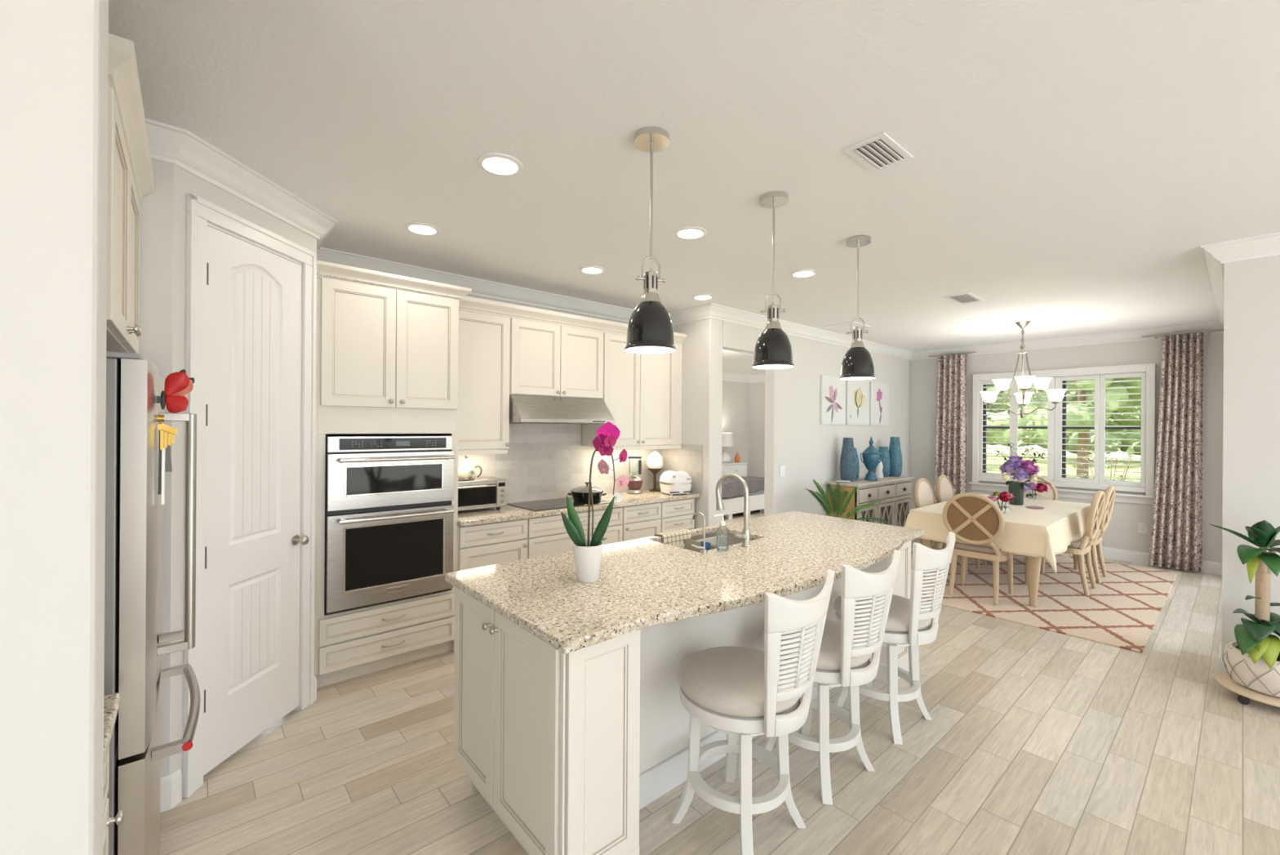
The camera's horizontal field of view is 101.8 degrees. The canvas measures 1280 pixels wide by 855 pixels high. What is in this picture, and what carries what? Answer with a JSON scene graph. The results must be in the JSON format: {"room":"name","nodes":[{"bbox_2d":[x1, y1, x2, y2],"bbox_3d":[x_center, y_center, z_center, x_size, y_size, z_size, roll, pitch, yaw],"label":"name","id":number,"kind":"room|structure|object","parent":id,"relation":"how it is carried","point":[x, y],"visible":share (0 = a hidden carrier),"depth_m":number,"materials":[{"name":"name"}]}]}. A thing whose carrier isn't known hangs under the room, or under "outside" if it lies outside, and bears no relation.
{"room":"kitchen","nodes":[
{"label":"kitchen","id":0,"kind":"room"},
{"bbox_2d":[0,0,108,854],"bbox_3d":[-2.068,0.184,-0.140,3.088,2.744,0.130,0,0,-41],"label":"wall","id":1,"kind":"structure","parent":0,"point":[54,54],"depth_m":0.79,"materials":[{"name":"paint"}]},
{"bbox_2d":[160,545,1228,812],"bbox_3d":[3.217,1.524,2.490,8.840,0.135,7.550,0,0,-41],"label":"baseboard","id":2,"kind":"structure","parent":1,"relation":"attached to","point":[171,792],"depth_m":3.30,"materials":[{"name":"wood"}]},
{"bbox_2d":[138,159,173,777],"bbox_3d":[-2.222,0.183,1.930,0.722,2.744,0.100,0,0,-41],"label":"wall","id":3,"kind":"structure","parent":0,"point":[156,225],"depth_m":2.11,"materials":[{"name":"paint"}]},
{"bbox_2d":[169,164,316,797],"bbox_3d":[-1.935,0.185,2.554,0.100,2.744,0.846,0,0,4],"label":"wall","id":4,"kind":"structure","parent":0,"point":[184,182],"depth_m":2.17,"materials":[{"name":"paint"}]},
{"bbox_2d":[106,33,154,353],"bbox_3d":[-1.866,-0.625,1.485,0.661,0.705,1.017,0,0,-41],"label":"upper cabinet","id":5,"kind":"object","parent":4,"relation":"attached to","point":[131,178],"visible":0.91,"depth_m":1.56,"materials":[{"name":"wood"}]},
{"bbox_2d":[182,193,316,797],"bbox_3d":[-1.873,0.289,2.561,0.025,2.537,0.760,0,0,4],"label":"trim","id":6,"kind":"structure","parent":4,"relation":"attached to","point":[200,211],"depth_m":2.26,"materials":[{"name":"wood"}]},
{"bbox_2d":[203,222,308,774],"bbox_3d":[-1.899,0.330,2.563,0.173,2.455,0.596,0,0,4],"label":"door","id":7,"kind":"structure","parent":4,"relation":"in","point":[253,540],"depth_m":2.52,"materials":[{"name":"white wood"}]},
{"bbox_2d":[466,293,646,502],"bbox_3d":[-1.059,0.191,4.571,3.495,2.744,0.120,0,0,-41],"label":"wall","id":8,"kind":"structure","parent":0,"point":[468,295],"depth_m":4.65,"materials":[{"name":"paint"}]},
{"bbox_2d":[457,295,513,454],"bbox_3d":[-1.290,-0.372,4.020,0.486,1.160,0.376,0,0,-41],"label":"upper cabinet","id":9,"kind":"object","parent":8,"relation":"attached to","point":[484,325],"visible":0.82,"depth_m":3.93,"materials":[{"name":"wood"}]},
{"bbox_2d":[509,304,607,399],"bbox_3d":[-0.761,-0.600,4.475,0.906,0.697,0.376,0,0,-41],"label":"upper cabinet","id":10,"kind":"object","parent":8,"relation":"attached to","point":[553,353],"visible":0.92,"depth_m":4.33,"materials":[{"name":"wood"}]},
{"bbox_2d":[509,394,614,423],"bbox_3d":[-0.721,-0.138,4.426,0.900,0.223,0.498,0,0,-41],"label":"range hood","id":11,"kind":"object","parent":10,"relation":"attached to","point":[530,409],"visible":0.88,"depth_m":4.23,"materials":[{"name":"silver metal"}]},
{"bbox_2d":[457,422,702,502],"bbox_3d":[-0.497,0.203,4.566,2.408,0.902,0.619,0,0,-41],"label":"backsplash","id":12,"kind":"structure","parent":8,"relation":"attached to","point":[542,461],"depth_m":4.75,"materials":[{"name":"tile"}]},
{"bbox_2d":[582,320,686,450],"bbox_3d":[-0.036,-0.363,5.103,1.014,1.160,0.376,0,0,-41],"label":"upper cabinet","id":13,"kind":"object","parent":8,"relation":"attached to","point":[642,392],"visible":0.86,"depth_m":4.94,"materials":[{"name":"wood"}]},
{"bbox_2d":[612,444,681,450],"bbox_3d":[0.048,0.201,5.001,0.974,0.032,0.018,0,0,-41],"label":"light","id":14,"kind":"object","parent":13,"relation":"attached to","point":[616,446],"depth_m":4.98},
{"bbox_2d":[108,0,1279,374],"bbox_3d":[1.418,-1.240,3.378,12.950,0.150,11.670,0,0,-41],"label":"ceiling","id":15,"kind":"structure","parent":0,"point":[1070,171],"depth_m":2.10,"materials":[{"name":"paint"}]},
{"bbox_2d":[404,222,439,235],"bbox_3d":[-1.299,-1.177,3.107,0.200,0.010,0.200,0,0,-41],"label":"recessed light","id":16,"kind":"object","parent":15,"relation":"in","point":[418,228],"visible":1,"depth_m":3.09,"materials":[{"name":"white"}]},
{"bbox_2d":[477,152,523,176],"bbox_3d":[-0.627,-1.173,2.339,0.200,0.010,0.200,0,0,-41],"label":"recessed light","id":17,"kind":"object","parent":15,"relation":"in","point":[495,163],"visible":1,"depth_m":2.33,"materials":[{"name":"white"}]},
{"bbox_2d":[624,126,676,354],"bbox_3d":[0.045,-0.741,2.103,0.212,0.864,0.212,0,0,-17],"label":"pendant light","id":18,"kind":"object","parent":15,"relation":"hanging from","point":[650,331],"visible":1,"depth_m":2.06,"materials":[{"name":"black metal"}]},
{"bbox_2d":[640,268,661,302],"bbox_3d":[0.043,-0.568,2.103,0.087,0.140,0.087,0,0,-41],"label":"socket","id":19,"kind":"object","parent":18,"relation":"attached to","point":[651,278],"depth_m":2.08,"materials":[{"name":"silver metal"}]},
{"bbox_2d":[673,226,706,239],"bbox_3d":[0.304,-1.167,3.143,0.200,0.010,0.200,0,0,-41],"label":"recessed light","id":20,"kind":"object","parent":15,"relation":"in","point":[689,232],"visible":1,"depth_m":3.13,"materials":[{"name":"white"}]},
{"bbox_2d":[751,191,794,368],"bbox_3d":[0.680,-0.736,2.653,0.212,0.864,0.212,0,0,9],"label":"pendant light","id":21,"kind":"object","parent":15,"relation":"hanging from","point":[773,348],"visible":1,"depth_m":2.61,"materials":[{"name":"black"}]},
{"bbox_2d":[764,302,782,328],"bbox_3d":[0.679,-0.564,2.653,0.087,0.140,0.087,0,0,-41],"label":"socket","id":22,"kind":"object","parent":21,"relation":"attached to","point":[772,310],"depth_m":2.63,"materials":[{"name":"silver metal"}]},
{"bbox_2d":[839,235,875,379],"bbox_3d":[1.354,-0.732,3.234,0.212,0.864,0.212,0,0,19],"label":"pendant light","id":23,"kind":"object","parent":15,"relation":"hanging from","point":[857,363],"visible":1,"depth_m":3.19,"materials":[{"name":"black"}]},
{"bbox_2d":[842,132,913,173],"bbox_3d":[1.017,-1.159,2.220,0.285,0.015,0.175,0,0,-41],"label":"ceiling vent","id":24,"kind":"object","parent":15,"relation":"in","point":[880,152],"visible":1,"depth_m":2.21,"materials":[{"name":"grey plastic"}]},
{"bbox_2d":[979,320,1067,417],"bbox_3d":[4.255,-0.618,5.717,0.732,1.053,0.753,0,0,-41],"label":"chandelier","id":25,"kind":"object","parent":15,"relation":"hanging from","point":[1024,382],"visible":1,"depth_m":5.69,"materials":[{"name":"glass"}]},
{"bbox_2d":[673,318,722,535],"bbox_3d":[0.516,0.202,5.386,0.195,2.744,0.705,0,0,-41],"label":"wall","id":26,"kind":"structure","parent":0,"point":[702,347],"depth_m":5.14,"materials":[{"name":"paint"}]},
{"bbox_2d":[159,509,1279,854],"bbox_3d":[1.438,1.640,3.333,12.950,0.120,11.550,0,0,-41],"label":"floor","id":27,"kind":"structure","parent":0,"point":[1036,740],"depth_m":2.39,"materials":[{"name":"brown wood"}]},
{"bbox_2d":[102,746,124,854],"bbox_3d":[-1.363,1.123,0.888,0.660,0.875,0.465,0,0,-41],"label":"base cabinet","id":28,"kind":"object","parent":27,"relation":"on","point":[118,819],"visible":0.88,"depth_m":1.23,"materials":[{"name":"wood"}]},
{"bbox_2d":[103,692,119,765],"bbox_3d":[-1.364,0.667,0.883,0.647,0.036,0.485,0,0,-41],"label":"countertop","id":29,"kind":"structure","parent":28,"relation":"on","point":[111,701],"depth_m":1.18,"materials":[{"name":"stone"}]},
{"bbox_2d":[103,351,199,854],"bbox_3d":[-1.800,0.672,1.508,0.805,1.732,0.890,0,0,-41],"label":"refrigerator","id":30,"kind":"object","parent":27,"relation":"on","point":[135,649],"visible":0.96,"depth_m":1.35,"materials":[{"name":"grey metal"}]},
{"bbox_2d":[156,414,177,504],"bbox_3d":[-1.375,0.095,1.513,0.045,0.261,0.035,0,0,-41],"label":"magnet","id":31,"kind":"object","parent":30,"relation":"attached to","point":[166,433],"visible":1,"depth_m":1.51,"materials":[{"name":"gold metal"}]},
{"bbox_2d":[156,368,194,413],"bbox_3d":[-1.351,-0.103,1.515,0.082,0.129,0.041,0,0,-41],"label":"magnet","id":32,"kind":"object","parent":30,"relation":"attached to","point":[177,384],"visible":1,"depth_m":1.50,"materials":[{"name":"red plastic"}]},
{"bbox_2d":[314,260,471,687],"bbox_3d":[-1.716,0.300,3.524,0.921,2.517,0.596,0,0,-41],"label":"tall cabinet","id":33,"kind":"object","parent":27,"relation":"on","point":[387,344],"visible":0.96,"depth_m":3.28,"materials":[{"name":"wood"}]},
{"bbox_2d":[324,434,454,614],"bbox_3d":[-1.700,0.585,3.468,0.746,1.053,0.593,0,0,-41],"label":"wall oven","id":34,"kind":"object","parent":33,"relation":"in","point":[389,510],"visible":1,"depth_m":3.26,"materials":[{"name":"silver metal"}]},
{"bbox_2d":[457,518,527,570],"bbox_3d":[-1.219,1.124,3.962,0.533,0.875,0.589,0,0,-41],"label":"base cabinet","id":35,"kind":"object","parent":27,"relation":"on","point":[483,544],"visible":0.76,"depth_m":3.75,"materials":[{"name":"wood"}]},
{"bbox_2d":[457,488,699,526],"bbox_3d":[-0.509,0.673,4.576,2.406,0.036,0.585,0,0,-41],"label":"countertop","id":36,"kind":"structure","parent":35,"relation":"on","point":[508,513],"depth_m":4.11,"materials":[{"name":"stone"}]},
{"bbox_2d":[457,476,506,511],"bbox_3d":[-1.296,0.529,4.029,0.460,0.240,0.293,0,0,-41],"label":"toaster oven","id":37,"kind":"object","parent":36,"relation":"on","point":[482,492],"visible":0.73,"depth_m":3.96,"materials":[{"name":"silver metal"}]},
{"bbox_2d":[457,455,482,479],"bbox_3d":[-1.342,0.315,4.022,0.187,0.187,0.164,0,0,-41],"label":"teapot","id":38,"kind":"object","parent":37,"relation":"on","point":[466,470],"visible":0.92,"depth_m":3.98,"materials":[{"name":"ceramic"}]},
{"bbox_2d":[507,497,610,511],"bbox_3d":[-0.675,0.650,4.432,0.760,0.006,0.455,0,0,-41],"label":"cooktop","id":39,"kind":"object","parent":36,"relation":"in","point":[535,505],"visible":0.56,"depth_m":4.34,"materials":[{"name":"glass"}]},
{"bbox_2d":[567,481,606,502],"bbox_3d":[-0.464,0.567,4.571,0.294,0.161,0.292,0,0,-41],"label":"pan","id":40,"kind":"object","parent":39,"relation":"on","point":[580,493],"visible":0.87,"depth_m":4.47,"materials":[{"name":"black metal"}]},
{"bbox_2d":[626,456,642,493],"bbox_3d":[-0.052,0.474,5.151,0.159,0.366,0.159,0,0,4],"label":"food processor","id":41,"kind":"object","parent":36,"relation":"on","point":[635,482],"visible":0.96,"depth_m":5.09,"materials":[{"name":"silver metal"}]},
{"bbox_2d":[646,451,663,491],"bbox_3d":[0.152,0.456,5.327,0.172,0.405,0.172,0,0,-41],"label":"table lamp","id":42,"kind":"object","parent":36,"relation":"on","point":[655,461],"visible":1,"depth_m":5.27,"materials":[{"name":"glass"}]},
{"bbox_2d":[658,470,692,494],"bbox_3d":[0.351,0.546,5.150,0.286,0.227,0.286,0,0,-20],"label":"toaster","id":43,"kind":"object","parent":36,"relation":"on","point":[671,482],"visible":1,"depth_m":5.04,"materials":[{"name":"white plastic"}]},
{"bbox_2d":[526,506,622,558],"bbox_3d":[-0.668,1.128,4.439,0.923,0.875,0.589,0,0,-41],"label":"base cabinet","id":44,"kind":"object","parent":27,"relation":"on","point":[546,535],"visible":0.19,"depth_m":4.12,"materials":[{"name":"wood"}]},
{"bbox_2d":[622,502,661,541],"bbox_3d":[-0.144,1.132,4.891,0.459,0.875,0.589,0,0,-41],"label":"base cabinet","id":45,"kind":"object","parent":27,"relation":"on","point":[639,521],"visible":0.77,"depth_m":4.68,"materials":[{"name":"wood"}]},
{"bbox_2d":[660,497,694,536],"bbox_3d":[0.206,1.134,5.194,0.466,0.875,0.589,0,0,-41],"label":"base cabinet","id":46,"kind":"object","parent":27,"relation":"on","point":[677,514],"visible":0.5,"depth_m":4.98,"materials":[{"name":"wood"}]},
{"bbox_2d":[453,533,911,854],"bbox_3d":[0.460,1.136,2.829,2.694,0.875,0.871,0,0,-41],"label":"base cabinet","id":47,"kind":"object","parent":27,"relation":"on","point":[567,750],"visible":0.45,"depth_m":1.86,"materials":[{"name":"wood"}]},
{"bbox_2d":[444,511,924,653],"bbox_3d":[0.536,0.680,2.800,2.760,0.036,1.119,0,0,-41],"label":"countertop","id":48,"kind":"structure","parent":47,"relation":"on","point":[642,583],"depth_m":2.29,"materials":[{"name":"stone"}]},
{"bbox_2d":[561,421,629,582],"bbox_3d":[-0.192,0.317,2.243,0.293,0.678,0.140,0,0,-10],"label":"potted orchid","id":49,"kind":"object","parent":48,"relation":"on","point":[588,553],"visible":1,"depth_m":2.22,"materials":[{"name":"white ceramic"}]},
{"bbox_2d":[653,528,690,545],"bbox_3d":[0.206,0.735,3.213,0.241,0.173,0.098,0,0,-41],"label":"dish towel","id":50,"kind":"object","parent":48,"relation":"hanging from","point":[674,537],"visible":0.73,"depth_m":3.19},
{"bbox_2d":[661,531,752,551],"bbox_3d":[0.407,0.785,3.098,0.613,0.176,0.408,0,0,-41],"label":"sink","id":51,"kind":"object","parent":48,"relation":"in","point":[733,540],"visible":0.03,"depth_m":3.33,"materials":[{"name":"silver metal"}]},
{"bbox_2d":[713,514,728,551],"bbox_3d":[0.440,0.564,2.791,0.085,0.192,0.059,0,0,-41],"label":"soap bottle","id":52,"kind":"object","parent":48,"relation":"on","point":[722,522],"visible":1,"depth_m":2.80,"materials":[{"name":"clear glass"}]},
{"bbox_2d":[715,472,751,546],"bbox_3d":[0.508,0.462,2.931,0.129,0.398,0.222,0,0,-41],"label":"faucet","id":53,"kind":"object","parent":48,"relation":"on","point":[745,536],"visible":1,"depth_m":2.89,"materials":[{"name":"grey metal"}]},
{"bbox_2d":[721,461,747,476],"bbox_3d":[1.862,1.170,10.991,0.800,0.825,0.469,0,0,-41],"label":"nightstand","id":54,"kind":"object","parent":27,"relation":"on","point":[740,468],"visible":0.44,"depth_m":10.83,"materials":[{"name":"white wood"}]},
{"bbox_2d":[721,475,764,519],"bbox_3d":[1.204,1.053,9.628,1.860,1.050,1.670,0,0,-41],"label":"bed","id":55,"kind":"object","parent":27,"relation":"on","point":[732,491],"visible":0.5,"depth_m":9.05,"materials":[{"name":"fabric"}]},
{"bbox_2d":[721,475,764,498],"bbox_3d":[1.585,1.077,9.187,1.842,0.286,0.503,0,0,-41],"label":"blanket","id":56,"kind":"object","parent":55,"relation":"on","point":[731,488],"depth_m":9.09,"materials":[{"name":"fabric"}]},
{"bbox_2d":[671,568,834,854],"bbox_3d":[0.425,1.062,2.034,0.486,1.020,0.582,0,0,-43],"label":"bar stool","id":57,"kind":"object","parent":27,"relation":"on","point":[744,692],"visible":1,"depth_m":1.89,"materials":[{"name":"white paint"}]},
{"bbox_2d":[756,549,900,804],"bbox_3d":[0.849,1.065,2.394,0.486,1.020,0.582,0,0,-38],"label":"bar stool","id":58,"kind":"object","parent":27,"relation":"on","point":[845,653],"visible":0.8,"depth_m":2.21,"materials":[{"name":"white paint"}]},
{"bbox_2d":[804,479,888,524],"bbox_3d":[2.163,1.088,5.578,1.074,0.991,0.722,0,0,-9],"label":"potted palm","id":59,"kind":"object","parent":27,"relation":"on","point":[828,508],"visible":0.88,"depth_m":5.70,"materials":[{"name":"green plant"}]},
{"bbox_2d":[826,475,914,526],"bbox_3d":[3.047,1.138,6.805,1.600,0.905,0.424,0,0,-41],"label":"sideboard","id":60,"kind":"object","parent":27,"relation":"on","point":[895,491],"visible":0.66,"depth_m":6.61,"materials":[{"name":"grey wood"}]},
{"bbox_2d":[840,437,856,481],"bbox_3d":[2.599,0.409,6.503,0.190,0.545,0.190,0,0,-41],"label":"vase","id":61,"kind":"object","parent":60,"relation":"on","point":[847,460],"visible":0.96,"depth_m":6.44,"materials":[{"name":"ceramic"}]},
{"bbox_2d":[860,436,881,480],"bbox_3d":[2.954,0.404,6.651,0.214,0.560,0.214,0,0,-41],"label":"urn","id":62,"kind":"object","parent":60,"relation":"on","point":[871,455],"visible":1,"depth_m":6.59,"materials":[{"name":"ceramic"}]},
{"bbox_2d":[888,436,902,476],"bbox_3d":[3.547,0.416,7.242,0.190,0.545,0.190,0,0,-41],"label":"vase","id":63,"kind":"object","parent":60,"relation":"on","point":[895,450],"visible":0.93,"depth_m":7.17,"materials":[{"name":"ceramic"}]},
{"bbox_2d":[833,531,955,744],"bbox_3d":[1.348,1.068,2.812,0.486,1.020,0.582,0,0,-39],"label":"bar stool","id":64,"kind":"object","parent":27,"relation":"on","point":[908,621],"visible":0.81,"depth_m":2.64,"materials":[{"name":"white paint"}]},
{"bbox_2d":[911,541,1177,652],"bbox_3d":[3.967,1.590,5.553,3.120,0.012,2.295,0,0,-41],"label":"area rug","id":65,"kind":"object","parent":27,"relation":"on","point":[1122,611],"visible":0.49,"depth_m":4.81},
{"bbox_2d":[913,477,979,574],"bbox_3d":[3.461,1.089,5.883,0.485,0.982,0.580,0,0,-41],"label":"dining chair","id":66,"kind":"object","parent":65,"relation":"on","point":[923,494],"visible":0.34,"depth_m":5.99,"materials":[{"name":"beige fabric"}]},
{"bbox_2d":[918,480,933,506],"bbox_3d":[3.323,0.834,6.044,0.430,0.419,0.076,0,0,-41],"label":"cushion","id":67,"kind":"object","parent":66,"relation":"on","point":[925,489],"depth_m":6.02,"materials":[{"name":"beige fabric"}]},
{"bbox_2d":[935,474,986,564],"bbox_3d":[3.953,1.093,6.308,0.485,0.982,0.580,0,0,-41],"label":"dining chair","id":68,"kind":"object","parent":65,"relation":"on","point":[944,491],"visible":0.31,"depth_m":6.40,"materials":[{"name":"beige fabric"}]},
{"bbox_2d":[940,477,953,502],"bbox_3d":[3.815,0.838,6.469,0.430,0.419,0.076,0,0,-41],"label":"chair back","id":69,"kind":"object","parent":68,"relation":"on","point":[946,486],"depth_m":6.45,"materials":[{"name":"beige fabric"}]},
{"bbox_2d":[942,492,1014,604],"bbox_3d":[3.184,1.088,4.887,0.580,0.982,0.584,0,0,-44],"label":"dining chair","id":70,"kind":"object","parent":65,"relation":"on","point":[975,518],"visible":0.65,"depth_m":4.73,"materials":[{"name":"brown wood"}]},
{"bbox_2d":[920,537,1078,606],"bbox_3d":[3.884,1.221,5.529,2.060,0.719,1.080,0,0,-41],"label":"dining table","id":71,"kind":"object","parent":65,"relation":"on","point":[1033,563],"visible":0.12,"depth_m":4.57,"materials":[{"name":"brown wood"}]},
{"bbox_2d":[904,493,1103,573],"bbox_3d":[3.885,1.036,5.529,2.260,0.372,1.280,0,0,-41],"label":"tablecloth","id":72,"kind":"object","parent":71,"relation":"on","point":[1047,532],"visible":0.5,"depth_m":4.96,"materials":[{"name":"fabric"}]},
{"bbox_2d":[994,442,1051,505],"bbox_3d":[4.185,0.512,5.679,0.589,0.676,0.339,0,0,25],"label":"flower arrangement","id":73,"kind":"object","parent":72,"relation":"on","point":[1015,465],"visible":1,"depth_m":5.65,"materials":[{"name":"purple plant"}]},
{"bbox_2d":[1016,475,1057,500],"bbox_3d":[4.720,1.098,6.330,0.580,0.982,0.584,0,0,-41],"label":"dining chair","id":74,"kind":"object","parent":65,"relation":"on","point":[1052,494],"visible":0.1,"depth_m":6.38,"materials":[{"name":"brown wood"}]},
{"bbox_2d":[1025,489,1105,595],"bbox_3d":[4.201,1.094,5.148,0.485,0.982,0.580,0,0,-41],"label":"dining chair","id":75,"kind":"object","parent":65,"relation":"on","point":[1081,547],"visible":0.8,"depth_m":4.92,"materials":[{"name":"brown wood"}]},
{"bbox_2d":[1040,485,1115,582],"bbox_3d":[4.670,1.098,5.553,0.485,0.982,0.580,0,0,-41],"label":"dining chair","id":76,"kind":"object","parent":65,"relation":"on","point":[1110,491],"visible":0.59,"depth_m":5.35,"materials":[{"name":"beige wood"}]},
{"bbox_2d":[1216,671,1279,706],"bbox_3d":[3.644,1.552,2.998,0.434,0.085,0.434,0,0,-41],"label":"caddy","id":77,"kind":"object","parent":27,"relation":"on","point":[1245,693],"visible":0.57,"depth_m":2.98,"materials":[{"name":"brown wood"}]},
{"bbox_2d":[1209,520,1279,697],"bbox_3d":[3.589,1.018,2.980,0.493,0.979,0.434,0,0,-41],"label":"dracaena","id":78,"kind":"object","parent":77,"relation":"on","point":[1252,660],"visible":1,"depth_m":2.96,"materials":[{"name":"plant"}]},
{"bbox_2d":[721,380,749,476],"bbox_3d":[0.320,0.200,10.069,5.850,2.744,0.120,0,0,-41],"label":"wall","id":79,"kind":"structure","parent":0,"point":[735,395],"depth_m":11.58,"materials":[{"name":"paint"}]},
{"bbox_2d":[722,372,764,382],"bbox_3d":[1.605,-1.083,8.552,5.660,0.160,3.845,0,0,-41],"label":"trim","id":80,"kind":"structure","parent":79,"relation":"attached to","point":[726,375],"depth_m":11.53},
{"bbox_2d":[748,382,764,477],"bbox_3d":[3.784,0.223,10.442,0.120,2.744,3.845,0,0,-41],"label":"wall","id":81,"kind":"structure","parent":0,"point":[757,389],"depth_m":11.69,"materials":[{"name":"paint"}]},
{"bbox_2d":[722,320,911,515],"bbox_3d":[2.529,0.215,6.738,4.620,2.744,0.120,0,0,-41],"label":"wall","id":82,"kind":"structure","parent":0,"point":[795,438],"depth_m":6.21,"materials":[{"name":"paint"}]},
{"bbox_2d":[819,374,845,424],"bbox_3d":[2.432,-0.329,6.549,0.570,0.600,0.030,0,0,-41],"label":"flower picture","id":83,"kind":"object","parent":82,"relation":"attached to","point":[833,389],"visible":1,"depth_m":6.51,"materials":[{"name":"paper"}]},
{"bbox_2d":[845,379,869,424],"bbox_3d":[2.915,-0.325,6.967,0.613,0.600,0.030,0,0,-41],"label":"flower picture","id":84,"kind":"object","parent":82,"relation":"attached to","point":[857,391],"visible":0.98,"depth_m":6.93,"materials":[{"name":"paper"}]},
{"bbox_2d":[869,381,888,425],"bbox_3d":[3.392,-0.322,7.378,0.553,0.600,0.030,0,0,-41],"label":"flower picture","id":85,"kind":"object","parent":82,"relation":"attached to","point":[878,392],"visible":1,"depth_m":7.34,"materials":[{"name":"paper"}]},
{"bbox_2d":[910,333,1223,562],"bbox_3d":[5.355,0.234,6.837,0.215,2.744,3.425,0,0,-41],"label":"wall","id":86,"kind":"structure","parent":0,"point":[1122,532],"depth_m":6.32,"materials":[{"name":"paint"}]},
{"bbox_2d":[928,351,976,357],"bbox_3d":[4.571,-1.048,7.603,0.131,0.039,0.628,0,0,-41],"label":"curtain rod","id":87,"kind":"object","parent":86,"relation":"attached to","point":[967,353],"visible":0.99,"depth_m":7.56,"materials":[{"name":"grey metal"}]},
{"bbox_2d":[933,354,966,503],"bbox_3d":[4.511,0.270,7.588,0.105,2.620,0.460,0,0,-41],"label":"curtain","id":88,"kind":"object","parent":87,"relation":"hanging from","point":[950,461],"visible":0.69,"depth_m":7.56,"materials":[{"name":"fabric"}]},
{"bbox_2d":[972,363,1155,495],"bbox_3d":[5.417,0.029,6.777,0.202,1.535,1.855,0,0,-41],"label":"window","id":89,"kind":"structure","parent":86,"relation":"attached to","point":[1064,386],"depth_m":6.57,"materials":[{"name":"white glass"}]},
{"bbox_2d":[978,378,1017,478],"bbox_3d":[4.960,0.028,7.212,0.072,1.346,0.446,0,0,-41],"label":"shutter panel","id":90,"kind":"object","parent":89,"relation":"attached to","point":[1013,402],"visible":0.79,"depth_m":7.18,"materials":[{"name":"wood"}]},
{"bbox_2d":[1017,377,1055,480],"bbox_3d":[5.239,0.030,6.889,0.072,1.346,0.402,0,0,-41],"label":"shutter panel","id":91,"kind":"object","parent":89,"relation":"attached to","point":[1051,414],"visible":0.68,"depth_m":6.77,"materials":[{"name":"wood"}]},
{"bbox_2d":[1054,374,1099,484],"bbox_3d":[5.514,0.032,6.570,0.072,1.346,0.435,0,0,-41],"label":"shutter panel","id":92,"kind":"object","parent":89,"relation":"attached to","point":[1058,410],"visible":0.96,"depth_m":6.55,"materials":[{"name":"wood"}]},
{"bbox_2d":[1099,372,1146,487],"bbox_3d":[5.793,0.034,6.248,0.072,1.346,0.409,0,0,-41],"label":"shutter panel","id":93,"kind":"object","parent":89,"relation":"attached to","point":[1143,375],"visible":1,"depth_m":6.22,"materials":[{"name":"wood"}]},
{"bbox_2d":[1141,328,1223,338],"bbox_3d":[6.088,-1.038,5.847,0.131,0.039,0.648,0,0,-41],"label":"curtain rod","id":94,"kind":"object","parent":86,"relation":"attached to","point":[1213,330],"visible":0.95,"depth_m":5.80,"materials":[{"name":"grey metal"}]},
{"bbox_2d":[1148,332,1203,572],"bbox_3d":[6.014,0.280,5.847,0.101,2.620,0.419,0,0,-41],"label":"curtain","id":95,"kind":"object","parent":94,"relation":"hanging from","point":[1176,529],"visible":1,"depth_m":5.82,"materials":[{"name":"fabric"}]},
{"bbox_2d":[1221,259,1253,657],"bbox_3d":[5.075,0.232,4.411,3.530,2.744,0.120,0,0,-41],"label":"wall","id":96,"kind":"structure","parent":0,"point":[1238,276],"depth_m":3.26,"materials":[{"name":"paint"}]},
{"bbox_2d":[1222,640,1279,697],"bbox_3d":[3.645,1.404,2.998,0.384,0.208,0.384,0,0,-41],"label":"pot","id":97,"kind":"object","parent":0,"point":[1259,677],"depth_m":2.95,"materials":[{"name":"ceramic"}]},
{"bbox_2d":[1250,254,1279,639],"bbox_3d":[5.183,0.233,1.677,0.120,2.744,4.160,0,0,-41],"label":"wall","id":98,"kind":"structure","parent":0,"point":[1265,497],"depth_m":3.17,"materials":[{"name":"paint"}]},
{"bbox_2d":[145,118,1279,360],"bbox_3d":[2.512,-1.100,4.584,9.044,0.115,7.516,0,0,9],"label":"trim","id":99,"kind":"structure","parent":98,"relation":"attached to","point":[179,147],"depth_m":3.74,"materials":[{"name":"wood"}]},
{"label":"outside","id":100,"kind":"structure","parent":0,"visible":0},
{"bbox_2d":[986,445,1140,481],"bbox_3d":[24.424,1.894,24.411,51.100,0.080,85.000,0,0,-41],"label":"lawn","id":101,"kind":"structure","parent":100,"point":[1122,455],"depth_m":26.91,"materials":[{"name":"green plant"}]},
{"bbox_2d":[986,383,1009,444],"bbox_3d":[13.248,-1.413,22.880,5.738,6.374,6.018,0,0,-41],"label":"tree","id":102,"kind":"object","parent":101,"relation":"on","point":[999,394],"visible":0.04,"depth_m":21.05,"materials":[{"name":"green plant"}]},
{"bbox_2d":[986,413,1141,454],"bbox_3d":[25.134,0.286,29.016,3.654,2.876,57.020,0,0,-41],"label":"hedge","id":103,"kind":"object","parent":101,"relation":"on","point":[1137,449],"visible":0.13,"depth_m":29.57,"materials":[{"name":"green plant"}]},
{"bbox_2d":[1004,377,1141,478],"bbox_3d":[14.289,-0.998,16.976,4.806,5.558,4.486,0,0,-3],"label":"tree","id":104,"kind":"object","parent":101,"relation":"on","point":[1118,403],"visible":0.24,"depth_m":16.44,"materials":[{"name":"green plant"}]},
{"bbox_2d":[1007,384,1141,462],"bbox_3d":[21.778,-2.159,25.513,8.187,7.980,8.365,0,0,-41],"label":"tree","id":105,"kind":"object","parent":101,"relation":"on","point":[1044,393],"visible":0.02,"depth_m":23.91,"materials":[{"name":"green plant"}]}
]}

